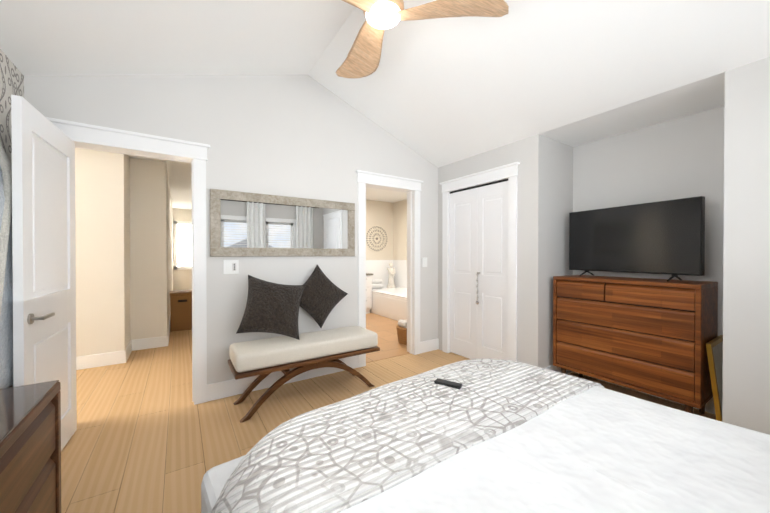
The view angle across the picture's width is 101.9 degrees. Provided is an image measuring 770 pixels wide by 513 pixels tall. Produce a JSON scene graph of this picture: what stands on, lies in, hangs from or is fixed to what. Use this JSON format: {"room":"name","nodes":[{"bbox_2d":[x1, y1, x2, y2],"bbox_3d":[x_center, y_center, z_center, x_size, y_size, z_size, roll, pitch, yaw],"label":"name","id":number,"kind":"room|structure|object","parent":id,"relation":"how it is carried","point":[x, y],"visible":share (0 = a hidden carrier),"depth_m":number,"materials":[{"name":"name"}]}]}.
{"room":"bedroom","nodes":[
{"label":"bedroom","id":0,"kind":"room"},
{"bbox_2d":[0,49,23,387],"bbox_3d":[-1.291,0.006,0.344,0.100,2.440,4.000,0,0,-33],"label":"wall","id":1,"kind":"structure","parent":0,"point":[11,78],"depth_m":1.84,"materials":[{"name":"grey paint"}]},
{"bbox_2d":[0,136,12,388],"bbox_3d":[-1.957,0.008,1.583,0.158,1.260,0.641,0,0,-33],"label":"robe","id":2,"kind":"object","parent":1,"relation":"hanging from","point":[6,318],"visible":0.4,"depth_m":1.51,"materials":[{"name":"fabric"}]},
{"bbox_2d":[75,148,126,356],"bbox_3d":[-4.075,-0.041,2.855,2.620,2.500,0.100,0,0,-33],"label":"wall","id":3,"kind":"structure","parent":0,"point":[100,176],"depth_m":3.43,"materials":[{"name":"paint"}]},
{"bbox_2d":[76,349,127,369],"bbox_3d":[-3.995,1.139,2.848,2.535,0.140,0.018,0,0,-33],"label":"baseboard","id":4,"kind":"structure","parent":3,"relation":"attached to","point":[111,358],"depth_m":3.42,"materials":[{"name":"white paint"}]},
{"bbox_2d":[127,155,134,345],"bbox_3d":[-3.202,-0.047,3.821,0.100,2.500,0.490,0,0,-33],"label":"wall","id":5,"kind":"structure","parent":0,"point":[129,278],"depth_m":3.97,"materials":[{"name":"paint"}]},
{"bbox_2d":[126,340,132,357],"bbox_3d":[-3.093,1.133,3.768,0.015,0.140,0.510,0,0,-33],"label":"baseboard","id":6,"kind":"structure","parent":5,"relation":"attached to","point":[130,346],"depth_m":3.85,"materials":[{"name":"white wood"}]},
{"bbox_2d":[129,155,191,209],"bbox_3d":[-4.575,-1.314,4.949,4.100,0.100,7.080,0,0,-33],"label":"ceiling","id":7,"kind":"structure","parent":0,"point":[179,175],"depth_m":5.35,"materials":[{"name":"paint"}]},
{"bbox_2d":[155,161,174,336],"bbox_3d":[-4.369,-0.063,6.279,0.100,2.500,5.100,0,0,-33],"label":"wall","id":8,"kind":"structure","parent":0,"point":[164,212],"depth_m":4.16,"materials":[{"name":"paint"}]},
{"bbox_2d":[133,336,165,350],"bbox_3d":[-3.073,1.131,4.078,0.330,0.140,0.015,0,0,-33],"label":"baseboard","id":9,"kind":"structure","parent":8,"relation":"attached to","point":[154,342],"depth_m":4.07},
{"bbox_2d":[166,318,169,345],"bbox_3d":[-4.289,1.117,6.271,0.015,0.140,5.015,0,0,-33],"label":"baseboard","id":10,"kind":"structure","parent":8,"relation":"attached to","point":[168,333],"depth_m":4.27,"materials":[{"name":"white wood"}]},
{"bbox_2d":[175,209,191,290],"bbox_3d":[-5.291,-0.078,8.666,0.990,2.500,0.100,0,0,-33],"label":"wall","id":11,"kind":"structure","parent":0,"point":[183,278],"depth_m":8.49,"materials":[{"name":"paint"}]},
{"bbox_2d":[173,221,191,269],"bbox_3d":[-5.353,-0.302,8.540,0.710,1.310,0.040,0,0,-33],"label":"window","id":12,"kind":"structure","parent":11,"relation":"in","point":[182,245],"depth_m":8.46,"materials":[{"name":"white glass"}]},
{"bbox_2d":[24,75,439,383],"bbox_3d":[-1.132,-0.331,2.914,7.600,3.080,0.120,0,0,-33],"label":"wall","id":13,"kind":"structure","parent":0,"point":[296,135],"depth_m":2.85,"materials":[{"name":"paint"}]},
{"bbox_2d":[11,94,76,450],"bbox_3d":[-1.970,0.212,1.851,0.107,1.992,0.753,0,0,-33],"label":"door leaf","id":14,"kind":"structure","parent":13,"relation":"in","point":[43,248],"depth_m":1.74,"materials":[{"name":"white wood"}]},
{"bbox_2d":[46,117,209,404],"bbox_3d":[-1.908,0.144,2.405,0.976,2.136,0.204,0,0,-33],"label":"door frame","id":15,"kind":"structure","parent":13,"relation":"attached to","point":[97,138],"depth_m":2.55,"materials":[{"name":"white wood"}]},
{"bbox_2d":[223,260,238,273],"bbox_3d":[-1.333,0.090,2.705,0.120,0.120,0.010,0,0,-33],"label":"switch plate","id":16,"kind":"object","parent":13,"relation":"attached to","point":[230,266],"visible":1,"depth_m":2.70,"materials":[{"name":"paint"}]},
{"bbox_2d":[207,355,357,401],"bbox_3d":[-0.890,1.138,3.003,1.434,0.140,0.015,0,0,-33],"label":"baseboard","id":17,"kind":"structure","parent":13,"relation":"attached to","point":[223,389],"depth_m":2.84,"materials":[{"name":"white paint"}]},
{"bbox_2d":[210,189,354,256],"bbox_3d":[-0.895,-0.284,2.978,1.355,0.565,0.030,0,0,-33],"label":"wall mirror","id":18,"kind":"object","parent":13,"relation":"attached to","point":[243,224],"visible":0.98,"depth_m":2.90,"materials":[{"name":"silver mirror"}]},
{"bbox_2d":[356,170,422,367],"bbox_3d":[0.033,0.136,3.686,0.926,2.136,0.204,0,0,-33],"label":"door frame","id":19,"kind":"structure","parent":13,"relation":"attached to","point":[412,187],"depth_m":3.81,"materials":[{"name":"white wood"}]},
{"bbox_2d":[422,257,426,266],"bbox_3d":[0.499,0.072,3.914,0.080,0.120,0.009,0,0,-33],"label":"switch plate","id":20,"kind":"object","parent":13,"relation":"attached to","point":[424,261],"visible":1,"depth_m":3.91,"materials":[{"name":"white plastic"}]},
{"bbox_2d":[420,338,438,352],"bbox_3d":[0.561,1.132,3.961,0.312,0.140,0.015,0,0,-33],"label":"baseboard","id":21,"kind":"structure","parent":13,"relation":"attached to","point":[429,345],"depth_m":3.95,"materials":[{"name":"white wood"}]},
{"bbox_2d":[366,200,392,259],"bbox_3d":[-0.997,-0.066,6.707,2.760,2.500,0.100,0,0,-33],"label":"wall","id":22,"kind":"structure","parent":0,"point":[390,218],"depth_m":7.25,"materials":[{"name":"paint"}]},
{"bbox_2d":[366,225,387,251],"bbox_3d":[-0.187,-0.409,7.166,0.620,0.620,0.019,0,0,-33],"label":"art","id":23,"kind":"object","parent":22,"relation":"attached to","point":[376,238],"visible":0.98,"depth_m":7.16},
{"bbox_2d":[0,0,769,167],"bbox_3d":[0.537,-1.507,1.540,4.480,0.750,4.000,0,0,-33],"label":"ceiling","id":24,"kind":"structure","parent":0,"point":[439,92],"depth_m":2.19,"materials":[{"name":"paint"}]},
{"bbox_2d":[336,0,508,77],"bbox_3d":[-0.106,-1.587,1.955,1.294,0.366,1.217,0,0,-33],"label":"fan light","id":25,"kind":"object","parent":24,"relation":"hanging from","point":[362,59],"visible":1,"depth_m":1.86,"materials":[{"name":"brown wood"}]},
{"bbox_2d":[366,187,406,202],"bbox_3d":[-0.204,-1.318,5.497,3.000,0.100,3.180,0,0,-33],"label":"ceiling","id":26,"kind":"structure","parent":0,"point":[374,194],"depth_m":6.52,"materials":[{"name":"paint"}]},
{"bbox_2d":[366,313,409,362],"bbox_3d":[-0.146,1.190,5.516,3.100,0.004,3.240,0,0,-33],"label":"floor","id":27,"kind":"structure","parent":0,"point":[385,330],"depth_m":4.55,"materials":[{"name":"beige tile"}]},
{"bbox_2d":[366,273,372,313],"bbox_3d":[-0.759,0.768,6.460,0.860,0.835,0.577,0,0,-33],"label":"vanity cabinet","id":28,"kind":"object","parent":27,"relation":"on","point":[368,291],"visible":0.17,"depth_m":6.43,"materials":[{"name":"white wood"}]},
{"bbox_2d":[366,260,406,320],"bbox_3d":[0.358,0.637,6.376,0.904,1.100,1.948,0,0,-33],"label":"bathtub","id":29,"kind":"object","parent":27,"relation":"on","point":[390,303],"visible":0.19,"depth_m":6.49,"materials":[{"name":"white ceramic"}]},
{"bbox_2d":[372,279,382,288],"bbox_3d":[-0.257,0.611,6.924,0.370,0.202,0.230,0,0,-33],"label":"rolled towels","id":30,"kind":"object","parent":29,"relation":"on","point":[376,284],"visible":0.62,"depth_m":6.89,"materials":[{"name":"white fabric"}]},
{"bbox_2d":[387,263,395,287],"bbox_3d":[0.148,0.427,7.153,0.226,0.566,0.222,0,0,-33],"label":"cherub statue","id":31,"kind":"object","parent":29,"relation":"on","point":[391,272],"visible":1,"depth_m":7.11,"materials":[{"name":"ceramic"}]},
{"bbox_2d":[396,319,406,344],"bbox_3d":[0.318,1.045,4.359,0.315,0.310,0.320,0,0,-33],"label":"basket","id":32,"kind":"object","parent":27,"relation":"on","point":[401,327],"visible":0.46,"depth_m":4.26,"materials":[{"name":"wicker"}]},
{"bbox_2d":[61,329,715,512],"bbox_3d":[-1.980,1.251,4.210,7.600,0.100,11.400,0,0,-33],"label":"floor","id":33,"kind":"structure","parent":0,"point":[148,436],"depth_m":2.30,"materials":[{"name":"brown wood"}]},
{"bbox_2d":[0,380,60,512],"bbox_3d":[-0.794,0.826,0.168,0.470,0.802,1.850,0,0,-33],"label":"dresser","id":34,"kind":"object","parent":33,"relation":"on","point":[30,448],"visible":1,"depth_m":0.90,"materials":[{"name":"brown wood"}]},
{"bbox_2d":[170,290,191,331],"bbox_3d":[-3.352,0.884,5.171,0.346,0.620,0.336,0,0,-33],"label":"cabinet","id":35,"kind":"object","parent":33,"relation":"on","point":[180,310],"visible":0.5,"depth_m":5.03,"materials":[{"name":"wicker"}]},
{"bbox_2d":[228,326,379,422],"bbox_3d":[-0.671,0.958,2.742,1.230,0.504,0.410,0,0,-33],"label":"bench","id":36,"kind":"object","parent":33,"relation":"on","point":[263,358],"visible":1,"depth_m":2.55,"materials":[{"name":"white fabric"}]},
{"bbox_2d":[236,275,304,339],"bbox_3d":[-0.933,0.426,2.618,0.580,0.546,0.237,0,0,-27],"label":"pillow","id":37,"kind":"object","parent":36,"relation":"on","point":[271,307],"visible":1,"depth_m":2.56,"materials":[{"name":"fabric"}]},
{"bbox_2d":[300,265,347,327],"bbox_3d":[-0.637,0.383,3.023,0.624,0.616,0.150,0,0,-33],"label":"pillow","id":38,"kind":"object","parent":36,"relation":"on","point":[323,295],"visible":0.83,"depth_m":2.98,"materials":[{"name":"fabric"}]},
{"bbox_2d":[201,359,769,512],"bbox_3d":[0.607,0.803,0.837,1.804,0.838,2.092,0,0,-38],"label":"bed","id":39,"kind":"object","parent":33,"relation":"on","point":[486,436],"visible":1,"depth_m":0.95,"materials":[{"name":"white fabric"}]},
{"bbox_2d":[553,275,717,413],"bbox_3d":[2.067,0.701,2.678,0.460,1.020,1.010,0,0,-33],"label":"dresser","id":40,"kind":"object","parent":33,"relation":"on","point":[651,336],"visible":0.92,"depth_m":2.42,"materials":[{"name":"brown wood"}]},
{"bbox_2d":[569,196,704,281],"bbox_3d":[2.052,-0.123,2.658,0.205,0.616,0.975,0,0,-25],"label":"screen","id":41,"kind":"object","parent":40,"relation":"on","point":[664,237],"visible":1,"depth_m":2.53,"materials":[{"name":"black plastic"}]},
{"bbox_2d":[706,335,722,421],"bbox_3d":[2.406,0.904,2.228,0.420,0.617,0.088,0,0,-33],"label":"frame","id":42,"kind":"object","parent":33,"relation":"on","point":[714,347],"visible":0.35,"depth_m":2.15,"materials":[{"name":"gold metal"}]},
{"bbox_2d":[393,200,406,287],"bbox_3d":[1.006,-0.063,6.304,0.100,2.500,3.180,0,0,-33],"label":"wall","id":43,"kind":"structure","parent":0,"point":[400,207],"depth_m":7.20,"materials":[{"name":"paint"}]},
{"bbox_2d":[548,138,575,366],"bbox_3d":[1.714,0.032,3.171,0.510,2.350,0.110,0,0,-33],"label":"wall","id":44,"kind":"structure","parent":0,"point":[561,156],"depth_m":3.11,"materials":[{"name":"paint"}]},
{"bbox_2d":[545,365,572,373],"bbox_3d":[1.684,1.138,3.084,0.625,0.140,0.015,0,0,-33],"label":"baseboard","id":45,"kind":"structure","parent":44,"relation":"attached to","point":[554,368],"depth_m":3.08,"materials":[{"name":"white paint"}]},
{"bbox_2d":[436,57,769,434],"bbox_3d":[1.801,0.037,2.449,0.100,2.350,3.870,0,0,-33],"label":"wall","id":46,"kind":"structure","parent":0,"point":[743,267],"depth_m":1.89,"materials":[{"name":"paint"}]},
{"bbox_2d":[450,179,507,359],"bbox_3d":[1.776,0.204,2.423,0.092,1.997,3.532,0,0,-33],"label":"bifold closet door","id":47,"kind":"structure","parent":46,"relation":"in","point":[478,271],"depth_m":3.51,"materials":[{"name":"white wood"}]},
{"bbox_2d":[440,162,519,360],"bbox_3d":[1.051,0.137,3.548,0.142,2.136,1.095,0,0,-33],"label":"door frame","id":48,"kind":"structure","parent":46,"relation":"attached to","point":[509,171],"depth_m":3.27,"materials":[{"name":"white wood"}]},
{"bbox_2d":[572,107,719,281],"bbox_3d":[2.335,0.035,2.802,0.100,2.350,1.390,0,0,-33],"label":"wall","id":49,"kind":"structure","parent":0,"point":[679,158],"depth_m":2.68,"materials":[{"name":"paint"}]},
{"bbox_2d":[574,372,715,414],"bbox_3d":[2.286,1.140,2.777,0.015,0.140,1.190,0,0,-33],"label":"baseboard","id":50,"kind":"structure","parent":49,"relation":"attached to","point":[709,407],"depth_m":2.43,"materials":[{"name":"white paint"}]}
]}

